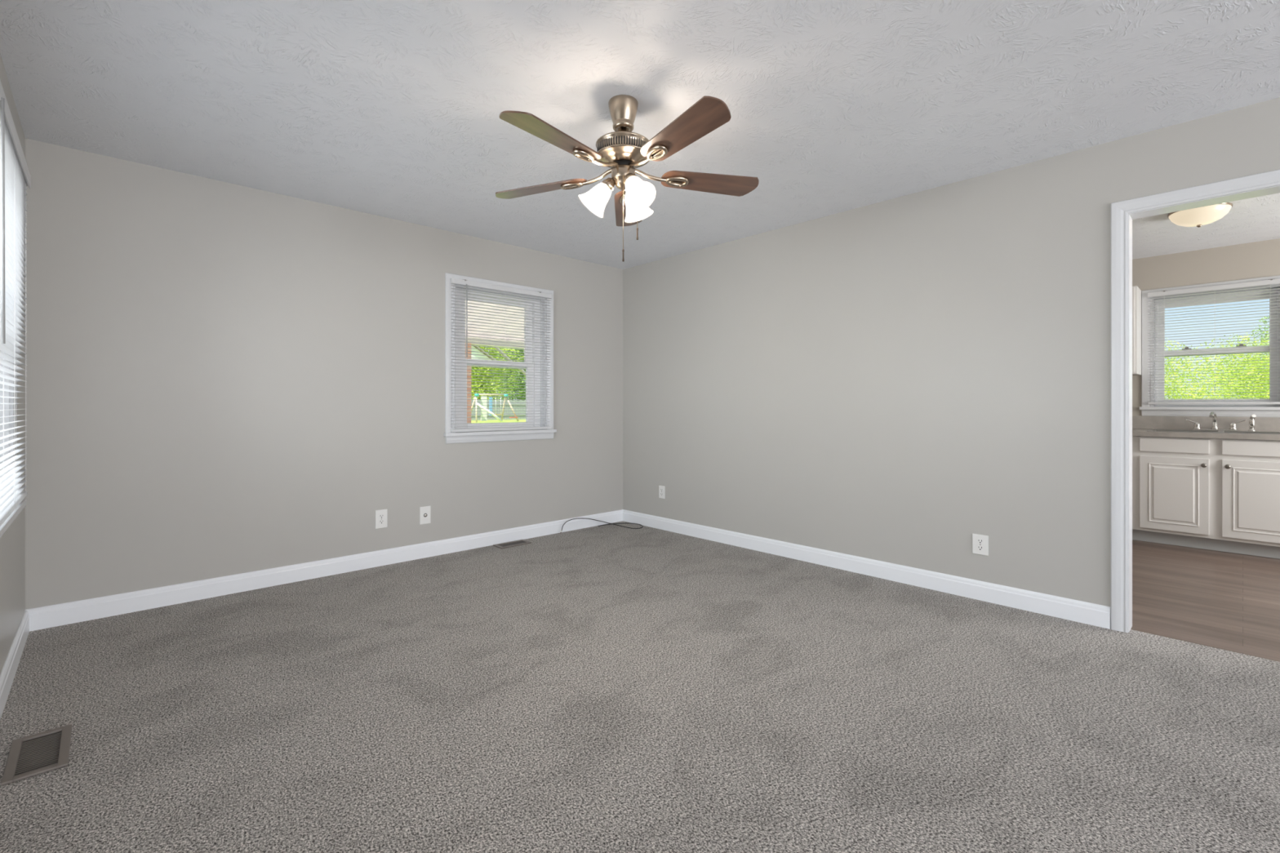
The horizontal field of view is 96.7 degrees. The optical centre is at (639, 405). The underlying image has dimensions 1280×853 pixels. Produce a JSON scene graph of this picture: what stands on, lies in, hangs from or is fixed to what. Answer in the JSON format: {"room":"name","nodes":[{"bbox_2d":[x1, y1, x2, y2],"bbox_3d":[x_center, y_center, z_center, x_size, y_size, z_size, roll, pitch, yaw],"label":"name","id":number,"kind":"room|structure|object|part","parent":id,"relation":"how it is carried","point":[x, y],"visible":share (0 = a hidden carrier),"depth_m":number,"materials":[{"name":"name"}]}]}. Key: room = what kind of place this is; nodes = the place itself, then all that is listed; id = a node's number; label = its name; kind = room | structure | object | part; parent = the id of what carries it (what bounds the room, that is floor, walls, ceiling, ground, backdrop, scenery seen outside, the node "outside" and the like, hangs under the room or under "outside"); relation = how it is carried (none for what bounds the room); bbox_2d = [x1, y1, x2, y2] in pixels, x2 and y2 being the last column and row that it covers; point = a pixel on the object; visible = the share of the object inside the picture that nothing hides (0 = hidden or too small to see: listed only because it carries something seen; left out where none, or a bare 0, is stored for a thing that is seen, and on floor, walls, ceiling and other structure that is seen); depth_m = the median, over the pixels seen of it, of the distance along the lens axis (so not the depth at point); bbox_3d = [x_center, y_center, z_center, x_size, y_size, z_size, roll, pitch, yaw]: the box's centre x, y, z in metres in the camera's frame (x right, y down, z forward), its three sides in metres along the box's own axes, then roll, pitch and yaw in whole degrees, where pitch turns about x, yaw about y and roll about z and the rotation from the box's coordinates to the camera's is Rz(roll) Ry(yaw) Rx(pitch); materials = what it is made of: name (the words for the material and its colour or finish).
{"room":"empty living room","nodes":[
{"label":"empty living room","id":0,"kind":"room"},
{"bbox_2d":[0,53,25,674],"bbox_3d":[0.244,-0.102,-0.784,0.160,2.535,9.724,0,0,-43],"label":"wall","id":1,"kind":"structure","parent":0,"point":[12,542],"depth_m":2.49,"materials":[{"name":"paint"}]},
{"bbox_2d":[0,350,26,537],"bbox_3d":[-1.819,-0.260,1.433,0.202,1.481,2.550,0,0,-43],"label":"window","id":2,"kind":"structure","parent":1,"relation":"in","point":[4,526],"depth_m":2.33,"materials":[{"name":"white paint"}]},
{"bbox_3d":[-1.770,-0.298,1.479,0.016,1.403,2.526,0,0,-43],"label":"casing","id":3,"kind":"part","parent":2,"relation":"part of","materials":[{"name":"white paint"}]},
{"bbox_2d":[0,80,31,526],"bbox_3d":[-2.232,-0.299,2.018,0.044,1.359,1.080,0,0,-43],"label":"window blind","id":4,"kind":"object","parent":2,"relation":"attached to","point":[15,175],"visible":1,"depth_m":2.04,"materials":[{"name":"white plastic"}]},
{"bbox_3d":[-2.238,0.370,2.013,0.025,0.020,1.060,0,0,-43],"label":"rail","id":5,"kind":"part","parent":4,"relation":"part of","materials":[{"name":"white plastic"}]},
{"bbox_2d":[0,610,29,719],"bbox_3d":[0.313,1.061,-0.730,0.015,0.108,9.709,0,0,-43],"label":"baseboard","id":6,"kind":"structure","parent":1,"relation":"attached to","point":[7,674],"depth_m":2.33,"materials":[{"name":"white paint"}]},
{"bbox_2d":[25,137,622,609],"bbox_3d":[-1.712,-0.102,4.164,4.106,2.535,0.160,0,0,-43],"label":"wall","id":7,"kind":"structure","parent":0,"point":[223,379],"depth_m":3.46,"materials":[{"name":"paint"}]},
{"bbox_2d":[25,509,623,631],"bbox_3d":[-1.594,1.061,4.155,3.946,0.108,0.015,0,0,-43],"label":"baseboard","id":8,"kind":"structure","parent":7,"relation":"attached to","point":[72,612],"depth_m":3.53,"materials":[{"name":"white paint"}]},
{"bbox_2d":[375,509,386,528],"bbox_3d":[-1.802,0.790,3.964,0.080,0.128,0.008,0,0,-43],"label":"wall outlet","id":9,"kind":"object","parent":7,"relation":"attached to","point":[380,515],"visible":1,"depth_m":3.96,"materials":[{"name":"white plastic"}]},
{"bbox_2d":[419,506,431,524],"bbox_3d":[-1.574,0.805,4.173,0.080,0.128,0.016,0,0,-43],"label":"cable jack plate","id":10,"kind":"object","parent":7,"relation":"attached to","point":[424,512],"visible":1,"depth_m":4.17,"materials":[{"name":"white plastic"}]},
{"bbox_2d":[443,272,556,444],"bbox_3d":[-1.154,-0.356,4.662,1.000,1.288,0.202,0,0,-43],"label":"window","id":11,"kind":"structure","parent":7,"relation":"in","point":[524,434],"depth_m":4.63,"materials":[{"name":"white paint"}]},
{"bbox_3d":[-1.190,-0.602,4.701,0.682,0.566,0.025,0,0,-43],"label":"sash","id":12,"kind":"part","parent":11,"relation":"part of","materials":[{"name":"white plastic"}]},
{"bbox_3d":[-1.171,-0.097,4.681,0.682,0.549,0.026,0,0,-43],"label":"sash","id":13,"kind":"part","parent":11,"relation":"part of","materials":[{"name":"white plastic"}]},
{"bbox_3d":[-1.183,-0.358,4.694,0.806,1.113,0.075,0,0,-43],"label":"frame","id":14,"kind":"part","parent":11,"relation":"part of","materials":[{"name":"white plastic"}]},
{"bbox_2d":[450,278,551,431],"bbox_3d":[-1.091,-0.382,4.588,0.900,1.164,0.044,0,0,-43],"label":"window blind","id":15,"kind":"object","parent":11,"relation":"attached to","point":[454,281],"visible":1,"depth_m":4.56,"materials":[{"name":"white plastic"}]},
{"bbox_3d":[-1.096,0.190,4.594,0.900,0.020,0.025,0,0,-43],"label":"rail","id":16,"kind":"part","parent":15,"relation":"part of","materials":[{"name":"white plastic"}]},
{"bbox_2d":[0,520,1279,852],"bbox_3d":[2.863,1.140,1.686,7.041,0.050,9.724,0,0,-43],"label":"floor","id":17,"kind":"structure","parent":0,"point":[611,688],"depth_m":2.06,"materials":[{"name":"carpet"}]},
{"bbox_2d":[0,724,71,786],"bbox_3d":[-1.922,1.110,1.820,0.140,0.009,0.300,0,0,-43],"label":"floor vent","id":18,"kind":"object","parent":17,"relation":"in","point":[49,750],"visible":1,"depth_m":1.81,"materials":[{"name":"brown metal"}]},
{"bbox_2d":[493,539,531,548],"bbox_3d":[-1.024,1.110,4.561,0.270,0.009,0.135,0,0,-43],"label":"floor vent","id":19,"kind":"object","parent":17,"relation":"in","point":[520,542],"visible":1,"depth_m":4.56,"materials":[{"name":"brown"}]},
{"bbox_2d":[560,518,643,533],"bbox_3d":[-0.360,1.059,5.179,0.783,0.113,0.266,0,0,-17],"label":"coaxial cable","id":20,"kind":"object","parent":17,"relation":"on","point":[573,518],"visible":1,"depth_m":5.21,"materials":[{"name":"black plastic"}]},
{"bbox_2d":[1132,435,1279,559],"bbox_3d":[4.571,0.684,4.521,0.655,0.862,0.975,0,0,-43],"label":"base cabinet","id":21,"kind":"object","parent":17,"relation":"on","point":[1222,495],"visible":0.99,"depth_m":4.35,"materials":[{"name":"white paint"}]},
{"bbox_3d":[4.199,0.699,4.479,0.007,0.475,0.294,0,0,-43],"label":"raised panel","id":22,"kind":"part","parent":21,"relation":"part of","materials":[{"name":"white paint"}]},
{"bbox_3d":[4.208,0.317,4.488,0.019,0.107,0.402,0,0,-43],"label":"drawer","id":23,"kind":"part","parent":21,"relation":"part of","materials":[{"name":"white paint"}]},
{"bbox_3d":[4.208,0.699,4.488,0.019,0.583,0.402,0,0,-43],"label":"door","id":24,"kind":"part","parent":21,"relation":"part of","materials":[{"name":"white paint"}]},
{"bbox_3d":[4.308,0.457,4.346,0.031,0.034,0.034,0,0,-43],"label":"knob","id":25,"kind":"part","parent":21,"relation":"part of","materials":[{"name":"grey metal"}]},
{"bbox_2d":[1132,415,1279,440],"bbox_3d":[4.576,0.171,4.529,0.643,0.156,2.250,0,0,-43],"label":"countertop","id":26,"kind":"structure","parent":21,"relation":"on","point":[1140,424],"depth_m":4.63,"materials":[{"name":"laminate"}]},
{"bbox_2d":[1146,428,1279,440],"bbox_3d":[4.602,0.284,4.506,0.480,0.161,0.840,0,0,-43],"label":"sink","id":27,"kind":"object","parent":26,"relation":"in","point":[1153,429],"visible":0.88,"depth_m":4.52,"materials":[{"name":"silver metal"}]},
{"bbox_2d":[1153,430,1218,439],"bbox_3d":[4.441,0.287,4.637,0.375,0.156,0.380,0,0,-43],"label":"basin","id":28,"kind":"object","parent":27,"relation":"in","point":[1186,431],"depth_m":4.65,"materials":[{"name":"silver metal"}]},
{"bbox_2d":[1222,431,1279,440],"bbox_3d":[4.723,0.287,4.338,0.375,0.156,0.380,0,0,-43],"label":"basin","id":29,"kind":"object","parent":27,"relation":"in","point":[1232,432],"depth_m":4.46,"materials":[{"name":"silver metal"}]},
{"bbox_2d":[1248,414,1256,431],"bbox_3d":[4.866,0.137,4.522,0.062,0.134,0.047,0,0,-43],"label":"sprayer","id":30,"kind":"object","parent":27,"relation":"on","point":[1251,421],"visible":0.98,"depth_m":4.51,"materials":[{"name":"silver metal"}]},
{"bbox_2d":[1185,411,1246,431],"bbox_3d":[4.678,0.127,4.630,0.185,0.155,0.357,0,0,-43],"label":"kitchen faucet","id":31,"kind":"object","parent":26,"relation":"on","point":[1212,415],"visible":1,"depth_m":4.66,"materials":[{"name":"silver metal"}]},
{"bbox_3d":[4.637,0.151,4.768,0.050,0.085,0.099,0,0,-43],"label":"handle","id":32,"kind":"part","parent":31,"relation":"part of","materials":[{"name":"silver metal"}]},
{"bbox_3d":[4.670,0.122,4.637,0.182,0.145,0.047,0,0,-34],"label":"spout","id":33,"kind":"part","parent":31,"relation":"part of","materials":[{"name":"silver metal"}]},
{"bbox_3d":[4.725,0.199,4.675,0.056,0.010,0.260,0,0,-43],"label":"plate","id":34,"kind":"part","parent":31,"relation":"part of","materials":[{"name":"silver metal"}]},
{"bbox_3d":[4.814,0.151,4.581,0.050,0.085,0.099,0,0,-43],"label":"handle","id":35,"kind":"part","parent":31,"relation":"part of","materials":[{"name":"silver metal"}]},
{"bbox_3d":[4.395,0.457,4.253,0.031,0.034,0.034,0,0,-43],"label":"knob","id":36,"kind":"part","parent":21,"relation":"part of","materials":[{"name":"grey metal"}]},
{"bbox_3d":[4.530,0.317,4.147,0.019,0.107,0.402,0,0,-43],"label":"drawer","id":37,"kind":"part","parent":21,"relation":"part of","materials":[{"name":"white paint"}]},
{"bbox_3d":[4.530,0.699,4.147,0.019,0.583,0.402,0,0,-43],"label":"door","id":38,"kind":"part","parent":21,"relation":"part of","materials":[{"name":"white paint"}]},
{"bbox_3d":[4.521,0.699,4.138,0.007,0.475,0.294,0,0,-43],"label":"raised panel","id":39,"kind":"part","parent":21,"relation":"part of","materials":[{"name":"white paint"}]},
{"bbox_2d":[0,0,1279,269],"bbox_3d":[1.737,-1.370,0.624,3.946,0.100,9.724,0,0,-43],"label":"ceiling","id":40,"kind":"structure","parent":0,"point":[388,108],"depth_m":2.38,"materials":[{"name":"white paint"}]},
{"bbox_2d":[495,94,758,262],"bbox_3d":[-0.078,-0.968,2.438,1.210,0.705,1.215,0,0,-43],"label":"ceiling fan","id":41,"kind":"object","parent":40,"relation":"hanging from","point":[622,150],"visible":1,"depth_m":2.41,"materials":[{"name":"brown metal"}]},
{"bbox_3d":[-0.458,-0.996,2.612,0.466,0.007,0.143,-2,10,19],"label":"blade","id":42,"kind":"part","parent":41,"relation":"part of","materials":[{"name":"brown wood"}]},
{"bbox_3d":[-0.320,-1.015,2.153,0.143,0.007,0.466,12,7,37],"label":"blade","id":43,"kind":"part","parent":41,"relation":"part of","materials":[{"name":"brown wood"}]},
{"bbox_3d":[-0.204,-0.898,2.476,0.138,0.150,0.135,0,0,-43],"label":"lamp shade","id":44,"kind":"part","parent":41,"relation":"part of","materials":[{"name":"white glass"}]},
{"bbox_3d":[-0.071,-0.830,2.430,0.006,0.330,0.008,0,0,-2],"label":"pull chain","id":45,"kind":"part","parent":41,"relation":"part of","materials":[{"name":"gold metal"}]},
{"bbox_3d":[-0.063,-0.996,2.885,0.143,0.007,0.466,-13,-2,1],"label":"blade","id":46,"kind":"part","parent":41,"relation":"part of","materials":[{"name":"brown wood"}]},
{"bbox_3d":[-0.018,-0.898,2.589,0.145,0.150,0.135,0,0,-43],"label":"lamp shade","id":47,"kind":"part","parent":41,"relation":"part of","materials":[{"name":"white glass"}]},
{"bbox_3d":[0.001,-0.898,2.369,0.129,0.149,0.141,0,0,2],"label":"lamp shade","id":48,"kind":"part","parent":41,"relation":"part of","materials":[{"name":"white glass"}]},
{"bbox_3d":[0.159,-1.027,2.142,0.143,0.007,0.466,14,-10,-33],"label":"blade","id":49,"kind":"part","parent":41,"relation":"part of","materials":[{"name":"brown wood"}]},
{"bbox_3d":[0.318,-1.015,2.594,0.466,0.006,0.143,-1,-14,-17],"label":"blade","id":50,"kind":"part","parent":41,"relation":"part of","materials":[{"name":"brown wood"}]},
{"bbox_2d":[622,97,1279,628],"bbox_3d":[3.161,-0.102,2.078,0.120,2.535,9.884,0,0,-43],"label":"wall","id":51,"kind":"structure","parent":0,"point":[900,380],"depth_m":3.52,"materials":[{"name":"paint"}]},
{"bbox_2d":[658,485,665,498],"bbox_3d":[0.197,0.780,5.126,0.008,0.112,0.072,0,0,-43],"label":"wall outlet","id":52,"kind":"object","parent":51,"relation":"attached to","point":[661,488],"visible":1,"depth_m":5.12,"materials":[{"name":"white plastic"}]},
{"bbox_2d":[622,509,1110,629],"bbox_3d":[1.095,1.061,4.170,0.015,0.108,3.654,0,0,-43],"label":"baseboard","id":53,"kind":"structure","parent":51,"relation":"attached to","point":[1088,613],"depth_m":3.56,"materials":[{"name":"white paint"}]},
{"bbox_2d":[972,533,988,555],"bbox_3d":[1.954,0.798,3.264,0.008,0.114,0.082,0,0,-43],"label":"wall outlet","id":54,"kind":"object","parent":51,"relation":"attached to","point":[980,542],"visible":1,"depth_m":3.26,"materials":[{"name":"white plastic"}]},
{"bbox_2d":[977,538,983,543],"bbox_3d":[1.952,0.778,3.263,0.004,0.027,0.034,0,0,-43],"label":"receptacle","id":55,"kind":"object","parent":54,"relation":"attached to","point":[979,540],"depth_m":3.26,"materials":[{"name":"white plastic"}]},
{"bbox_2d":[977,545,983,551],"bbox_3d":[1.952,0.818,3.263,0.004,0.027,0.034,0,0,-43],"label":"receptacle","id":56,"kind":"object","parent":54,"relation":"attached to","point":[980,548],"depth_m":3.26,"materials":[{"name":"white plastic"}]},
{"bbox_2d":[1111,168,1279,632],"bbox_3d":[2.725,0.053,2.539,0.153,2.125,0.951,0,0,-43],"label":"door frame","id":57,"kind":"structure","parent":51,"relation":"in","point":[1122,212],"depth_m":2.80,"materials":[{"name":"white paint"}]},
{"bbox_2d":[1132,238,1279,416],"bbox_3d":[5.078,-0.102,4.585,0.160,2.535,4.300,0,0,-43],"label":"wall","id":58,"kind":"structure","parent":0,"point":[1261,259],"depth_m":4.81,"materials":[{"name":"beige paint"}]},
{"bbox_2d":[1132,285,1141,375],"bbox_3d":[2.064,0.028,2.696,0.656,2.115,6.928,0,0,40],"label":"upper cabinet","id":59,"kind":"object","parent":58,"relation":"attached to","point":[1136,291],"visible":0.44,"depth_m":4.90,"materials":[{"name":"white paint"}]},
{"bbox_3d":[4.049,-0.651,5.108,0.019,0.733,0.595,0,0,-43],"label":"door","id":60,"kind":"part","parent":59,"relation":"part of","materials":[{"name":"white paint"}]},
{"bbox_2d":[1132,415,1279,431],"bbox_3d":[4.802,0.151,4.743,0.020,0.117,2.250,0,0,-43],"label":"backsplash","id":61,"kind":"structure","parent":58,"relation":"attached to","point":[1262,424],"depth_m":4.80,"materials":[{"name":"laminate"}]},
{"bbox_2d":[1139,275,1279,417],"bbox_3d":[4.847,-0.468,4.799,0.202,1.121,0.940,0,0,-43],"label":"window","id":62,"kind":"structure","parent":58,"relation":"in","point":[1148,410],"depth_m":4.87,"materials":[{"name":"white paint"}]},
{"bbox_2d":[1147,278,1279,404],"bbox_3d":[4.784,-0.505,4.735,0.030,0.990,0.833,0,0,-43],"label":"window blind","id":63,"kind":"object","parent":62,"relation":"attached to","point":[1269,282],"visible":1,"depth_m":4.73,"materials":[{"name":"white plastic"}]},
{"bbox_3d":[4.785,-0.020,4.736,0.025,0.020,0.833,0,0,-43],"label":"rail","id":64,"kind":"part","parent":63,"relation":"part of","materials":[{"name":"white plastic"}]},
{"bbox_3d":[4.866,-0.249,4.817,0.026,0.465,0.710,0,0,-43],"label":"sash","id":65,"kind":"part","parent":62,"relation":"part of","materials":[{"name":"glass"}]},
{"bbox_3d":[4.886,-0.671,4.836,0.025,0.483,0.710,0,0,-43],"label":"sash","id":66,"kind":"part","parent":62,"relation":"part of","materials":[{"name":"white plastic"}]},
{"bbox_2d":[1132,192,1279,259],"bbox_3d":[3.897,-1.370,3.553,2.975,0.100,4.180,0,0,-43],"label":"ceiling","id":67,"kind":"structure","parent":0,"point":[1257,219],"depth_m":4.29,"materials":[{"name":"white paint"}]},
{"bbox_2d":[1167,202,1233,227],"bbox_3d":[3.768,-1.260,3.832,0.316,0.120,0.316,0,0,-43],"label":"ceiling light","id":68,"kind":"object","parent":67,"relation":"attached to","point":[1199,216],"visible":0.91,"depth_m":3.76,"materials":[{"name":"beige glass"}]},
{"label":"outside","id":69,"kind":"structure","parent":0,"visible":0},
{"bbox_2d":[471,418,525,422],"bbox_3d":[-6.598,1.465,72.136,90.600,0.100,126.000,0,0,-43],"label":"lawn","id":70,"kind":"structure","parent":69,"point":[515,420],"depth_m":50.17,"materials":[{"name":"green plant"}]},
{"bbox_2d":[471,344,495,359],"bbox_3d":[-13.473,-1.840,32.863,7.900,6.510,6.500,0,0,-43],"label":"neighbor house","id":71,"kind":"structure","parent":70,"relation":"on","point":[472,347],"depth_m":32.62,"materials":[{"name":"white"}]},
{"bbox_2d":[471,393,519,422],"bbox_3d":[-12.676,0.191,49.685,4.294,2.512,2.459,0,0,-43],"label":"swing set","id":72,"kind":"object","parent":70,"relation":"on","point":[482,402],"visible":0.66,"depth_m":49.18,"materials":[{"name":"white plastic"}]},
{"bbox_3d":[-14.455,0.240,48.914,1.176,2.409,0.145,0,0,30],"label":"leg","id":73,"kind":"part","parent":72,"relation":"part of","materials":[{"name":"beige wood"}]},
{"bbox_3d":[-13.874,0.240,48.225,0.141,2.400,1.026,0,0,-17],"label":"leg","id":74,"kind":"part","parent":72,"relation":"part of","materials":[{"name":"beige wood"}]},
{"bbox_3d":[-13.483,0.240,49.144,0.530,2.150,0.100,0,0,-43],"label":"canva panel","id":75,"kind":"part","parent":72,"relation":"part of","materials":[{"name":"beige fabric"}]},
{"bbox_3d":[-12.994,0.065,49.537,0.240,1.600,0.100,0,0,-43],"label":"blue panel","id":76,"kind":"part","parent":72,"relation":"part of","materials":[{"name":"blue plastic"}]},
{"bbox_3d":[-12.236,0.240,51.007,0.147,2.409,1.155,0,0,-32],"label":"leg","id":77,"kind":"part","parent":72,"relation":"part of","materials":[{"name":"beige wood"}]},
{"bbox_3d":[-11.415,0.240,50.682,1.257,2.414,0.148,0,0,-11],"label":"leg","id":78,"kind":"part","parent":72,"relation":"part of","materials":[{"name":"beige wood"}]},
{"bbox_2d":[471,345,524,399],"bbox_3d":[-17.554,-4.176,62.370,8.900,11.450,8.695,0,0,21],"label":"leafy tree","id":79,"kind":"object","parent":70,"relation":"on","point":[478,369],"visible":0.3,"depth_m":61.29,"materials":[{"name":"green plant"}]},
{"bbox_2d":[471,400,525,419],"bbox_3d":[-13.853,0.420,58.404,20.000,1.990,0.080,0,0,-43],"label":"fence","id":80,"kind":"object","parent":70,"relation":"on","point":[498,402],"visible":0.2,"depth_m":58.40,"materials":[{"name":"grey wood"}]},
{"bbox_2d":[488,346,525,400],"bbox_3d":[-16.644,-4.822,77.310,10.062,12.941,9.988,0,0,-19],"label":"leafy tree","id":81,"kind":"object","parent":70,"relation":"on","point":[519,393],"visible":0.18,"depth_m":75.25,"materials":[{"name":"green plant"}]},
{"bbox_2d":[493,346,525,376],"bbox_3d":[-10.078,-1.816,46.857,5.003,6.543,0.260,0,0,-43],"label":"leaning tree","id":82,"kind":"object","parent":70,"relation":"on","point":[496,348],"visible":0.27,"depth_m":46.06,"materials":[{"name":"grey plant"}]},
{"bbox_2d":[1164,337,1253,399],"bbox_3d":[14.689,-0.223,16.376,3.434,3.500,3.647,0,0,3],"label":"bushy tree","id":83,"kind":"object","parent":70,"relation":"on","point":[1167,377],"visible":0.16,"depth_m":15.52,"materials":[{"name":"green plant"}]},
{"bbox_2d":[1177,329,1269,399],"bbox_3d":[18.933,-0.447,17.844,4.287,3.948,3.661,0,0,-43],"label":"bushy tree","id":84,"kind":"object","parent":70,"relation":"on","point":[1267,359],"visible":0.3,"depth_m":17.84,"materials":[{"name":"green plant"}]},
{"bbox_2d":[1240,316,1269,399],"bbox_3d":[23.015,-0.896,20.157,3.037,4.849,2.726,0,0,-39],"label":"tree","id":85,"kind":"object","parent":70,"relation":"on","point":[1261,332],"visible":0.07,"depth_m":20.49,"materials":[{"name":"green plant"}]},
{"bbox_3d":[-1.899,1.310,6.240,6.200,0.190,3.116,0,0,-43],"label":"patio slab","id":86,"kind":"object","parent":70,"relation":"on","visible":0},
{"bbox_2d":[465,342,471,422],"bbox_3d":[-2.322,0.323,6.924,0.405,2.185,0.340,0,0,-43],"label":"brick pillar","id":87,"kind":"structure","parent":86,"relation":"on","point":[468,393],"depth_m":6.92,"materials":[{"name":"red brick"}]},
{"bbox_2d":[465,300,524,348],"bbox_3d":[-1.389,-1.099,6.281,6.200,0.657,2.456,0,0,-43],"label":"patio cover","id":88,"kind":"object","parent":87,"relation":"on","point":[468,301],"visible":0.03,"depth_m":6.90,"materials":[{"name":"white"}]}
]}

